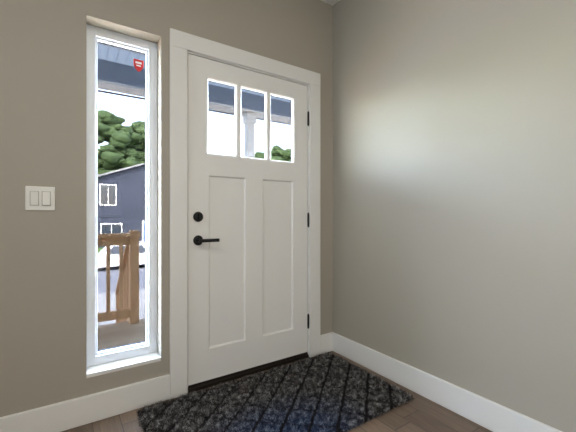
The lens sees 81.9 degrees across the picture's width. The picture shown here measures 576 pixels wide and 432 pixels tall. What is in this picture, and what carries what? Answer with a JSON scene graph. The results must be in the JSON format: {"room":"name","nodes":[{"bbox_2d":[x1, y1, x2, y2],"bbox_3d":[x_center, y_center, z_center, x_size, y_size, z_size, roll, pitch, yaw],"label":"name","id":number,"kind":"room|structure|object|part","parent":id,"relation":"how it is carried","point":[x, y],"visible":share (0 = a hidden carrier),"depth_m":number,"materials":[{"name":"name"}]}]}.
{"room":"entryway","nodes":[
{"label":"entryway","id":0,"kind":"room"},
{"bbox_2d":[0,0,332,416],"bbox_3d":[-1.593,-0.305,1.469,4.960,2.750,0.200,0,0,-34],"label":"wall","id":1,"kind":"structure","parent":0,"point":[42,252],"depth_m":1.67,"materials":[{"name":"paint"}]},
{"bbox_2d":[25,186,54,210],"bbox_3d":[-1.197,-0.085,1.605,0.116,0.116,0.015,0,0,-34],"label":"switch plate","id":2,"kind":"object","parent":1,"relation":"attached to","point":[39,198],"visible":1,"depth_m":1.60,"materials":[{"name":"white plastic"}]},
{"bbox_2d":[0,374,169,431],"bbox_3d":[-2.059,0.998,1.027,3.292,0.145,0.016,0,0,-34],"label":"baseboard","id":3,"kind":"structure","parent":1,"relation":"attached to","point":[74,413],"depth_m":1.71,"materials":[{"name":"white paint"}]},
{"bbox_2d":[86,24,156,366],"bbox_3d":[-0.964,-0.110,1.932,0.370,1.860,0.080,0,0,-34],"label":"sidelight","id":4,"kind":"object","parent":1,"relation":"in","point":[121,196],"visible":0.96,"depth_m":1.92,"materials":[{"name":"white plastic"}]},
{"bbox_3d":[-0.966,-0.110,1.935,0.254,1.744,0.006,0,0,-34],"label":"glass","id":5,"kind":"part","parent":4,"relation":"part of","materials":[{"name":"clear glass"}]},
{"bbox_2d":[86,352,160,377],"bbox_3d":[-0.938,0.830,1.893,0.370,0.020,0.175,0,0,-34],"label":"window sill","id":6,"kind":"structure","parent":1,"relation":"attached to","point":[109,367],"depth_m":1.83,"materials":[{"name":"white paint"}]},
{"bbox_2d":[170,28,319,398],"bbox_3d":[-0.283,-0.013,2.346,1.128,2.167,0.239,0,0,-34],"label":"door frame","id":7,"kind":"structure","parent":1,"relation":"attached to","point":[182,43],"depth_m":1.99,"materials":[{"name":"white paint"}]},
{"bbox_2d":[188,54,308,387],"bbox_3d":[-0.234,0.030,2.283,0.916,2.031,0.058,0,0,-34],"label":"door","id":8,"kind":"structure","parent":1,"relation":"in","point":[247,199],"depth_m":2.23,"materials":[{"name":"white paint"}]},
{"bbox_2d":[193,212,202,221],"bbox_3d":[-0.546,0.005,2.034,0.062,0.062,0.034,0,0,-34],"label":"deadbolt","id":9,"kind":"object","parent":8,"relation":"attached to","point":[197,216],"depth_m":2.03,"materials":[{"name":"black metal"}]},
{"bbox_2d":[193,235,219,244],"bbox_3d":[-0.502,0.150,2.047,0.149,0.062,0.060,0,0,-34],"label":"door handle","id":10,"kind":"object","parent":8,"relation":"attached to","point":[198,240],"depth_m":2.03,"materials":[{"name":"black metal"}]},
{"bbox_3d":[0.145,0.030,2.528,0.013,1.646,0.042,0,0,-34],"label":"door hinges","id":11,"kind":"part","parent":8,"relation":"part of","materials":[{"name":"black metal"}]},
{"bbox_2d":[188,354,308,392],"bbox_3d":[-0.293,1.056,2.362,0.912,0.027,0.262,0,0,-34],"label":"threshold","id":12,"kind":"object","parent":1,"relation":"attached to","point":[236,376],"visible":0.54,"depth_m":2.21,"materials":[{"name":"brown metal"}]},
{"bbox_2d":[320,332,331,353],"bbox_3d":[0.297,0.998,2.605,0.124,0.145,0.016,0,0,-34],"label":"baseboard","id":13,"kind":"structure","parent":1,"relation":"attached to","point":[325,342],"depth_m":2.60,"materials":[{"name":"white paint"}]},
{"bbox_2d":[62,351,492,431],"bbox_3d":[-0.258,1.130,-0.525,4.960,0.120,5.000,0,0,-34],"label":"floor","id":14,"kind":"structure","parent":0,"point":[419,413],"depth_m":1.73,"materials":[{"name":"brown wood"}]},
{"bbox_2d":[136,352,414,431],"bbox_3d":[-0.043,1.058,1.869,1.360,0.023,0.740,0,0,-34],"label":"rug","id":15,"kind":"object","parent":14,"relation":"on","point":[327,392],"visible":1,"depth_m":1.85,"materials":[{"name":"black fabric"}]},
{"bbox_2d":[321,0,339,5],"bbox_3d":[-0.258,-1.740,-0.525,4.960,0.120,5.000,0,0,-34],"label":"ceiling","id":16,"kind":"structure","parent":0,"point":[332,2],"depth_m":2.60,"materials":[{"name":"white paint"}]},
{"bbox_2d":[333,0,575,431],"bbox_3d":[1.776,-0.305,0.716,0.200,2.750,4.800,0,0,-34],"label":"wall","id":17,"kind":"structure","parent":0,"point":[454,192],"depth_m":1.79,"materials":[{"name":"paint"}]},
{"bbox_2d":[332,332,561,431],"bbox_3d":[1.631,0.998,0.739,0.016,0.145,4.600,0,0,-34],"label":"baseboard","id":18,"kind":"structure","parent":17,"relation":"attached to","point":[485,412],"depth_m":1.86,"materials":[{"name":"white paint"}]}
]}

